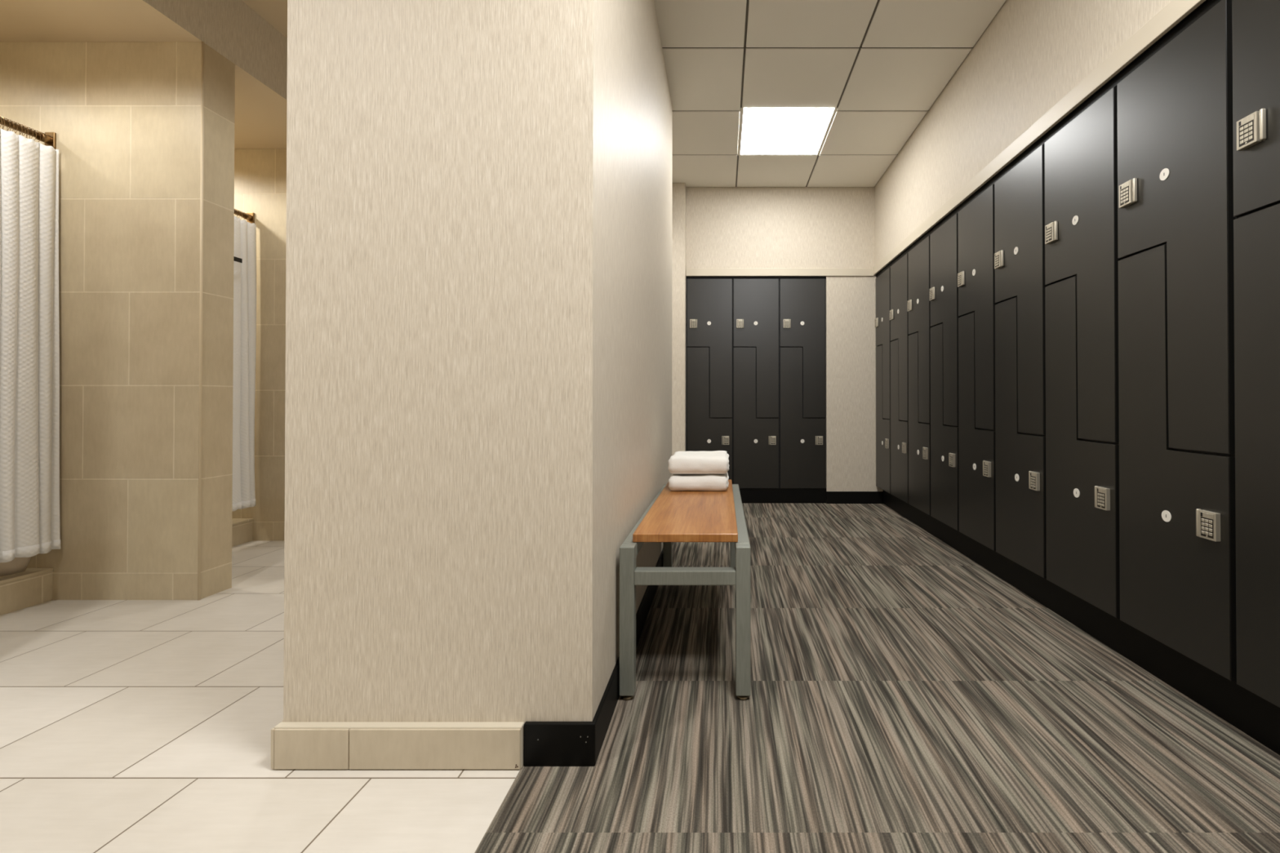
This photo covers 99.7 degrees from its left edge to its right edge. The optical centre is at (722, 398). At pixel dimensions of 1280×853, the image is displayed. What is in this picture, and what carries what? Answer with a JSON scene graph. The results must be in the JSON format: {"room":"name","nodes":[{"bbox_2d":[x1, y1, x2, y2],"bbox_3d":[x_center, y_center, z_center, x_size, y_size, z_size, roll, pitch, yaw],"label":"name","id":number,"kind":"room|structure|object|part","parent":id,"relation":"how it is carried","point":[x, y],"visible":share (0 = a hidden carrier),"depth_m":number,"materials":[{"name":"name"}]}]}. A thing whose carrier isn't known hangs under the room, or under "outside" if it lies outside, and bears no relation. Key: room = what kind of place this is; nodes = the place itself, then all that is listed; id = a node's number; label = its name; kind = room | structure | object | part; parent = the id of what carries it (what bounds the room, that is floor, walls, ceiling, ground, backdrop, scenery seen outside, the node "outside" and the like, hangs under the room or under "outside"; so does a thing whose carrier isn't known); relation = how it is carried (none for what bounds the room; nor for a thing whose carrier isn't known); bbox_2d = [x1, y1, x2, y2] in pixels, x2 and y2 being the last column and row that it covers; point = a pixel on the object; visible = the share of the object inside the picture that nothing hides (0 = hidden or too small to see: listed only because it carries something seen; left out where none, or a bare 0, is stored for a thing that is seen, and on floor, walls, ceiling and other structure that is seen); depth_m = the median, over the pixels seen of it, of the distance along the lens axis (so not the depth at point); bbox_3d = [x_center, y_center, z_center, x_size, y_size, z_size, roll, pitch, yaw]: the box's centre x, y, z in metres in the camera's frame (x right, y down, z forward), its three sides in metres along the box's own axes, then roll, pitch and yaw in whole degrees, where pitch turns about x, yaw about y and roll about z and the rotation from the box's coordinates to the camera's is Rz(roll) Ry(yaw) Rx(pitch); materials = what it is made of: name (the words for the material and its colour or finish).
{"room":"changing room","nodes":[
{"label":"changing room","id":0,"kind":"room"},
{"bbox_2d":[0,41,235,599],"bbox_3d":[-3.141,-0.348,2.468,1.618,2.498,0.159,0,0,0],"label":"wall partition","id":1,"kind":"structure","parent":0,"point":[125,117],"depth_m":2.39,"materials":[{"name":"tile"}]},
{"bbox_2d":[0,568,53,615],"bbox_3d":[-3.042,0.825,1.952,0.126,0.143,0.856,0,0,0],"label":"shower curb","id":2,"kind":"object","parent":1,"relation":"attached to","point":[31,587],"depth_m":2.29,"materials":[{"name":"tile"}]},
{"bbox_2d":[0,117,56,148],"bbox_3d":[-3.005,-1.155,1.966,0.044,0.072,0.856,0,0,0],"label":"curtain rod","id":3,"kind":"object","parent":1,"relation":"attached to","point":[49,139],"visible":0.77,"depth_m":2.34,"materials":[{"name":"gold metal"}]},
{"bbox_2d":[0,115,60,577],"bbox_3d":[-2.983,-0.212,2.086,0.117,1.925,0.582,0,0,0],"label":"shower curtain","id":4,"kind":"object","parent":3,"relation":"hanging from","point":[30,526],"visible":1,"depth_m":2.27,"materials":[{"name":"white fabric"}]},
{"bbox_2d":[197,40,204,600],"bbox_3d":[-2.332,-0.349,2.389,0.010,2.498,0.010,0,0,0],"label":"trim","id":5,"kind":"structure","parent":1,"relation":"attached to","point":[202,42],"depth_m":2.39,"materials":[{"name":"beige tile"}]},
{"bbox_2d":[231,518,253,546],"bbox_3d":[-3.042,0.832,2.967,0.126,0.143,0.855,0,0,0],"label":"shower curb","id":6,"kind":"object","parent":1,"relation":"attached to","point":[242,528],"depth_m":3.32,"materials":[{"name":"tile"}]},
{"bbox_2d":[234,209,254,223],"bbox_3d":[-3.005,-1.148,2.981,0.044,0.072,0.855,0,0,0],"label":"curtain rod","id":7,"kind":"object","parent":1,"relation":"attached to","point":[251,215],"visible":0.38,"depth_m":3.38,"materials":[{"name":"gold metal"}]},
{"bbox_2d":[231,208,256,511],"bbox_3d":[-2.967,-0.244,3.096,0.121,1.847,0.589,0,0,0],"label":"shower curtain","id":8,"kind":"object","parent":7,"relation":"hanging from","point":[245,232],"visible":0.25,"depth_m":3.29,"materials":[{"name":"white fabric"}]},
{"bbox_2d":[0,0,286,148],"bbox_3d":[-3.142,-1.637,1.184,1.617,0.059,6.745,0,0,0],"label":"ceiling","id":9,"kind":"structure","parent":0,"point":[258,124],"depth_m":2.33,"materials":[{"name":"beige paint"}]},
{"bbox_2d":[113,0,287,114],"bbox_3d":[-2.392,-1.833,1.185,0.120,0.452,6.745,0,0,0],"label":"wall header","id":10,"kind":"structure","parent":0,"point":[258,51],"depth_m":2.56,"materials":[{"name":"paint"}]},
{"bbox_2d":[231,148,286,541],"bbox_3d":[-3.141,-0.338,3.975,1.618,2.498,1.145,0,0,0],"label":"wall","id":11,"kind":"structure","parent":0,"point":[260,174],"depth_m":3.40,"materials":[{"name":"tile"}]},
{"bbox_2d":[0,541,520,852],"bbox_3d":[-2.268,0.941,1.166,3.565,0.100,6.945,0,0,0],"label":"floor","id":12,"kind":"structure","parent":0,"point":[126,726],"depth_m":1.35,"materials":[{"name":"tile"}]},
{"bbox_2d":[241,0,287,38],"bbox_3d":[-1.409,-1.999,1.187,1.847,0.120,6.745,0,0,0],"label":"ceiling","id":13,"kind":"structure","parent":0,"point":[274,12],"depth_m":2.66,"materials":[{"name":"beige paint"}]},
{"bbox_2d":[283,0,672,723],"bbox_3d":[-0.695,-0.576,2.344,0.754,2.950,2.060,0,0,0],"label":"wall","id":14,"kind":"structure","parent":0,"point":[478,390],"depth_m":1.31,"materials":[{"name":"paint"}]},
{"bbox_2d":[271,720,524,768],"bbox_3d":[-0.783,0.843,1.591,0.600,0.102,0.627,0,0,0],"label":"baseboard","id":15,"kind":"structure","parent":14,"relation":"attached to","point":[294,745],"depth_m":1.28,"materials":[{"name":"tile"}]},
{"bbox_2d":[524,721,595,766],"bbox_3d":[-0.395,0.841,1.298,0.172,0.103,0.014,0,0,0],"label":"baseboard","id":16,"kind":"structure","parent":14,"relation":"attached to","point":[546,744],"depth_m":1.29,"materials":[{"name":"black plastic"}]},
{"bbox_2d":[592,542,673,764],"bbox_3d":[-0.314,0.848,2.329,0.011,0.102,2.070,0,0,0],"label":"baseboard","id":17,"kind":"structure","parent":14,"relation":"attached to","point":[603,715],"depth_m":1.51,"materials":[{"name":"black plastic"}]},
{"bbox_2d":[671,182,686,474],"bbox_3d":[-2.135,-0.558,4.872,3.631,2.950,0.645,0,0,0],"label":"wall","id":18,"kind":"structure","parent":0,"point":[678,189],"depth_m":4.55,"materials":[{"name":"paint"}]},
{"bbox_2d":[685,186,882,491],"bbox_3d":[0.541,-0.558,4.919,1.718,2.950,0.550,0,0,0],"label":"wall","id":19,"kind":"structure","parent":0,"point":[736,227],"depth_m":4.65,"materials":[{"name":"paint"}]},
{"bbox_2d":[686,268,873,279],"bbox_3d":[0.498,-1.083,4.651,1.628,0.084,0.033,0,0,0],"label":"trim","id":20,"kind":"structure","parent":19,"relation":"attached to","point":[690,272],"depth_m":4.63,"materials":[{"name":"beige"}]},
{"bbox_2d":[739,488,883,503],"bbox_3d":[0.536,0.853,4.879,1.708,0.128,0.510,0,0,0],"label":"baseboard","id":21,"kind":"structure","parent":19,"relation":"attached to","point":[747,495],"depth_m":4.65,"materials":[{"name":"black plastic"}]},
{"bbox_2d":[686,279,733,484],"bbox_3d":[-0.114,-0.126,4.867,0.404,1.829,0.476,0,0,0],"label":"locker","id":22,"kind":"object","parent":21,"relation":"on","point":[709,393],"visible":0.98,"depth_m":4.65,"materials":[{"name":"black laminate"}]},
{"bbox_3d":[-0.114,0.172,4.652,0.391,1.225,0.019,0,0,0],"label":"door","id":23,"kind":"part","parent":22,"relation":"part of","materials":[{"name":"black laminate"}]},
{"bbox_3d":[-0.114,-0.434,4.657,0.391,1.207,0.019,0,0,0],"label":"door","id":24,"kind":"part","parent":22,"relation":"part of","materials":[{"name":"black laminate"}]},
{"bbox_2d":[732,279,779,488],"bbox_3d":[0.292,-0.126,4.867,0.404,1.829,0.476,0,0,0],"label":"locker","id":25,"kind":"object","parent":21,"relation":"on","point":[755,302],"visible":1,"depth_m":4.64,"materials":[{"name":"black laminate"}]},
{"bbox_3d":[0.292,0.172,4.652,0.391,1.225,0.019,0,0,0],"label":"door","id":26,"kind":"part","parent":25,"relation":"part of","materials":[{"name":"black laminate"}]},
{"bbox_3d":[0.292,-0.434,4.657,0.391,1.207,0.019,0,0,0],"label":"door","id":27,"kind":"part","parent":25,"relation":"part of","materials":[{"name":"black laminate"}]},
{"bbox_2d":[778,279,826,488],"bbox_3d":[0.698,-0.126,4.867,0.404,1.829,0.476,0,0,0],"label":"locker","id":28,"kind":"object","parent":21,"relation":"on","point":[802,302],"visible":0.98,"depth_m":4.64,"materials":[{"name":"black laminate"}]},
{"bbox_3d":[0.698,0.172,4.652,0.391,1.225,0.019,0,0,0],"label":"door","id":29,"kind":"part","parent":28,"relation":"part of","materials":[{"name":"black laminate"}]},
{"bbox_3d":[0.698,-0.434,4.657,0.391,1.207,0.019,0,0,0],"label":"door","id":30,"kind":"part","parent":28,"relation":"part of","materials":[{"name":"black laminate"}]},
{"bbox_2d":[653,0,1005,186],"bbox_3d":[0.410,-1.958,1.234,1.831,0.200,6.840,0,0,0],"label":"ceiling","id":31,"kind":"structure","parent":0,"point":[883,64],"depth_m":3.00,"materials":[{"name":"white tile"}]},
{"bbox_2d":[737,107,837,155],"bbox_3d":[0.423,-1.854,3.719,0.617,0.034,0.651,0,0,0],"label":"recessed light","id":32,"kind":"object","parent":31,"relation":"in","point":[763,131],"visible":0.98,"depth_m":3.68,"materials":[{"name":"white plastic"}]},
{"bbox_2d":[474,502,1279,852],"bbox_3d":[0.738,0.943,1.464,2.445,0.101,7.540,0,0,0],"label":"carpet","id":33,"kind":"object","parent":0,"point":[906,696],"visible":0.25,"depth_m":1.43,"materials":[{"name":"grey carpet"}]},
{"bbox_2d":[619,480,751,700],"bbox_3d":[-0.111,0.657,2.180,0.388,0.480,1.210,0,0,0],"label":"bench","id":34,"kind":"object","parent":33,"relation":"on","point":[682,516],"visible":0.91,"depth_m":1.59,"materials":[{"name":"grey paint"}]},
{"bbox_3d":[-0.283,0.660,1.597,0.044,0.438,0.044,0,0,0],"label":"leg","id":35,"kind":"part","parent":34,"relation":"part of","materials":[{"name":"grey paint"}]},
{"bbox_3d":[-0.283,0.466,2.182,0.044,0.042,1.123,0,0,0],"label":"rail","id":36,"kind":"part","parent":34,"relation":"part of","materials":[{"name":"grey metal"}]},
{"bbox_3d":[-0.283,0.668,2.764,0.044,0.438,0.044,0,0,0],"label":"leg","id":37,"kind":"part","parent":34,"relation":"part of","materials":[{"name":"grey paint"}]},
{"bbox_2d":[668,472,728,491],"bbox_3d":[-0.108,0.382,2.540,0.275,0.077,0.330,0,0,0],"label":"folded towel","id":38,"kind":"object","parent":34,"relation":"on","point":[712,482],"visible":0.84,"depth_m":2.38,"materials":[{"name":"white fabric"}]},
{"bbox_2d":[667,450,728,474],"bbox_3d":[-0.106,0.301,2.543,0.278,0.083,0.336,0,0,1],"label":"folded towel","id":39,"kind":"object","parent":38,"relation":"on","point":[717,462],"visible":1,"depth_m":2.39,"materials":[{"name":"white fabric"}]},
{"bbox_3d":[0.061,0.668,2.764,0.044,0.438,0.044,0,0,0],"label":"leg","id":40,"kind":"part","parent":34,"relation":"part of","materials":[{"name":"grey paint"}]},
{"bbox_3d":[0.061,0.466,2.182,0.044,0.042,1.123,0,0,0],"label":"rail","id":41,"kind":"part","parent":34,"relation":"part of","materials":[{"name":"grey metal"}]},
{"bbox_3d":[0.061,0.660,1.597,0.044,0.438,0.044,0,0,0],"label":"leg","id":42,"kind":"part","parent":34,"relation":"part of","materials":[{"name":"grey paint"}]},
{"bbox_2d":[875,0,1205,275],"bbox_3d":[1.637,-0.582,1.474,0.625,2.950,7.340,0,0,0],"label":"wall","id":43,"kind":"structure","parent":0,"point":[1032,54],"depth_m":2.59,"materials":[{"name":"paint"}]},
{"bbox_2d":[873,0,1221,278],"bbox_3d":[1.356,-1.104,2.820,0.088,0.101,3.654,0,0,0],"label":"trim","id":44,"kind":"structure","parent":43,"relation":"attached to","point":[1175,11],"depth_m":2.00,"materials":[{"name":"cream painted wood"}]},
{"bbox_2d":[882,489,1279,755],"bbox_3d":[1.625,0.828,2.807,0.470,0.150,3.656,0,0,0],"label":"baseboard","id":45,"kind":"structure","parent":43,"relation":"attached to","point":[1259,718],"depth_m":1.81,"materials":[{"name":"black plastic"}]},
{"bbox_2d":[875,266,891,493],"bbox_3d":[1.550,-0.140,4.438,0.476,1.807,0.404,0,0,0],"label":"locker","id":46,"kind":"object","parent":45,"relation":"on","point":[882,322],"visible":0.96,"depth_m":4.40,"materials":[{"name":"black laminate"}]},
{"bbox_3d":[1.337,0.160,4.436,0.019,1.203,0.391,0,0,0],"label":"door","id":47,"kind":"part","parent":46,"relation":"part of","materials":[{"name":"black laminate"}]},
{"bbox_3d":[1.337,-0.435,4.440,0.019,1.207,0.391,0,0,0],"label":"door","id":48,"kind":"part","parent":46,"relation":"part of","materials":[{"name":"black laminate"}]},
{"bbox_2d":[889,253,910,503],"bbox_3d":[1.550,-0.142,4.032,0.476,1.807,0.404,0,0,0],"label":"locker","id":49,"kind":"object","parent":45,"relation":"on","point":[899,314],"visible":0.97,"depth_m":4.00,"materials":[{"name":"black laminate"}]},
{"bbox_3d":[1.337,0.157,4.030,0.019,1.203,0.391,0,0,0],"label":"door","id":50,"kind":"part","parent":49,"relation":"part of","materials":[{"name":"black laminate"}]},
{"bbox_3d":[1.337,-0.438,4.034,0.019,1.207,0.391,0,0,0],"label":"door","id":51,"kind":"part","parent":49,"relation":"part of","materials":[{"name":"black laminate"}]},
{"bbox_2d":[906,235,933,515],"bbox_3d":[1.550,-0.145,3.627,0.476,1.807,0.404,0,0,0],"label":"locker","id":52,"kind":"object","parent":45,"relation":"on","point":[918,308],"visible":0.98,"depth_m":3.59,"materials":[{"name":"black laminate"}]},
{"bbox_3d":[1.322,-0.652,3.741,0.012,0.077,0.008,0,0,0],"label":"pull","id":53,"kind":"part","parent":52,"relation":"part of","materials":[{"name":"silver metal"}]},
{"bbox_3d":[1.337,0.154,3.624,0.019,1.203,0.391,0,0,0],"label":"door","id":54,"kind":"part","parent":52,"relation":"part of","materials":[{"name":"black laminate"}]},
{"bbox_3d":[1.337,-0.441,3.629,0.019,1.207,0.391,0,0,0],"label":"door","id":55,"kind":"part","parent":52,"relation":"part of","materials":[{"name":"black laminate"}]},
{"bbox_2d":[929,213,960,530],"bbox_3d":[1.550,-0.148,3.221,0.476,1.807,0.404,0,0,0],"label":"locker","id":56,"kind":"object","parent":45,"relation":"on","point":[944,242],"visible":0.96,"depth_m":3.19,"materials":[{"name":"black laminate"}]},
{"bbox_3d":[1.322,-0.655,3.335,0.012,0.077,0.008,0,0,0],"label":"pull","id":57,"kind":"part","parent":56,"relation":"part of","materials":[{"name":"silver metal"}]},
{"bbox_3d":[1.337,0.151,3.219,0.019,1.203,0.391,0,0,0],"label":"door","id":58,"kind":"part","parent":56,"relation":"part of","materials":[{"name":"black laminate"}]},
{"bbox_3d":[1.337,-0.444,3.223,0.019,1.207,0.391,0,0,0],"label":"door","id":59,"kind":"part","parent":56,"relation":"part of","materials":[{"name":"black laminate"}]},
{"bbox_2d":[957,183,998,551],"bbox_3d":[1.550,-0.151,2.815,0.476,1.807,0.404,0,0,0],"label":"locker","id":60,"kind":"object","parent":45,"relation":"on","point":[975,220],"visible":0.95,"depth_m":2.78,"materials":[{"name":"black laminate"}]},
{"bbox_3d":[1.322,-0.658,2.930,0.012,0.077,0.008,0,0,0],"label":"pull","id":61,"kind":"part","parent":60,"relation":"part of","materials":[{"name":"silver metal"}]},
{"bbox_3d":[1.337,0.148,2.813,0.019,1.203,0.391,0,0,0],"label":"door","id":62,"kind":"part","parent":60,"relation":"part of","materials":[{"name":"black laminate"}]},
{"bbox_3d":[1.337,-0.447,2.817,0.019,1.207,0.391,0,0,0],"label":"door","id":63,"kind":"part","parent":60,"relation":"part of","materials":[{"name":"black laminate"}]},
{"bbox_2d":[994,144,1048,578],"bbox_3d":[1.550,-0.154,2.410,0.476,1.807,0.404,0,0,0],"label":"locker","id":64,"kind":"object","parent":45,"relation":"on","point":[1020,193],"visible":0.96,"depth_m":2.37,"materials":[{"name":"black laminate"}]},
{"bbox_3d":[1.322,-0.661,2.524,0.012,0.077,0.008,0,0,0],"label":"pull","id":65,"kind":"part","parent":64,"relation":"part of","materials":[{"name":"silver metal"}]},
{"bbox_3d":[1.337,0.145,2.408,0.019,1.203,0.391,0,0,0],"label":"door","id":66,"kind":"part","parent":64,"relation":"part of","materials":[{"name":"black laminate"}]},
{"bbox_3d":[1.337,-0.450,2.412,0.019,1.207,0.391,0,0,0],"label":"door","id":67,"kind":"part","parent":64,"relation":"part of","materials":[{"name":"black laminate"}]},
{"bbox_2d":[1044,86,1122,617],"bbox_3d":[1.550,-0.157,2.004,0.476,1.807,0.404,0,0,0],"label":"locker","id":68,"kind":"object","parent":45,"relation":"on","point":[1082,259],"visible":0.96,"depth_m":1.96,"materials":[{"name":"black laminate"}]},
{"bbox_3d":[1.322,-0.664,2.119,0.012,0.077,0.008,0,0,0],"label":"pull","id":69,"kind":"part","parent":68,"relation":"part of","materials":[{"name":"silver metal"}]},
{"bbox_3d":[1.337,0.142,2.002,0.019,1.203,0.391,0,0,0],"label":"door","id":70,"kind":"part","parent":68,"relation":"part of","materials":[{"name":"black laminate"}]},
{"bbox_3d":[1.337,-0.453,2.006,0.019,1.207,0.391,0,0,0],"label":"door","id":71,"kind":"part","parent":68,"relation":"part of","materials":[{"name":"black laminate"}]},
{"bbox_3d":[1.322,0.349,1.889,0.012,0.077,0.008,0,0,0],"label":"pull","id":72,"kind":"part","parent":68,"relation":"part of","materials":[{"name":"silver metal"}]},
{"bbox_2d":[1116,0,1238,680],"bbox_3d":[1.550,-0.159,1.599,0.476,1.807,0.404,0,0,0],"label":"locker","id":73,"kind":"object","parent":45,"relation":"on","point":[1176,399],"visible":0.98,"depth_m":1.55,"materials":[{"name":"black laminate"}]},
{"bbox_3d":[1.322,-0.667,1.713,0.012,0.077,0.008,0,0,0],"label":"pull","id":74,"kind":"part","parent":73,"relation":"part of","materials":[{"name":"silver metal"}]},
{"bbox_3d":[1.337,-0.455,1.601,0.019,1.207,0.391,0,0,0],"label":"door","id":75,"kind":"part","parent":73,"relation":"part of","materials":[{"name":"black laminate"}]},
{"bbox_3d":[1.337,0.140,1.597,0.019,1.203,0.391,0,0,0],"label":"door","id":76,"kind":"part","parent":73,"relation":"part of","materials":[{"name":"black laminate"}]},
{"bbox_3d":[1.322,0.346,1.483,0.012,0.077,0.008,0,0,0],"label":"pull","id":77,"kind":"part","parent":73,"relation":"part of","materials":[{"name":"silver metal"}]},
{"bbox_2d":[1231,0,1279,707],"bbox_3d":[1.550,-0.162,1.193,0.476,1.807,0.404,0,0,0],"label":"locker","id":78,"kind":"object","parent":45,"relation":"on","point":[1255,24],"visible":1,"depth_m":1.32,"materials":[{"name":"black laminate"}]},
{"bbox_3d":[1.337,-0.458,1.195,0.019,1.207,0.391,0,0,0],"label":"door","id":79,"kind":"part","parent":78,"relation":"part of","materials":[{"name":"black laminate"}]},
{"bbox_3d":[1.337,0.137,1.191,0.019,1.203,0.391,0,0,0],"label":"door","id":80,"kind":"part","parent":78,"relation":"part of","materials":[{"name":"black laminate"}]},
{"bbox_3d":[1.322,-0.669,1.307,0.012,0.077,0.008,0,0,0],"label":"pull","id":81,"kind":"part","parent":78,"relation":"part of","materials":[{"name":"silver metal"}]}
]}

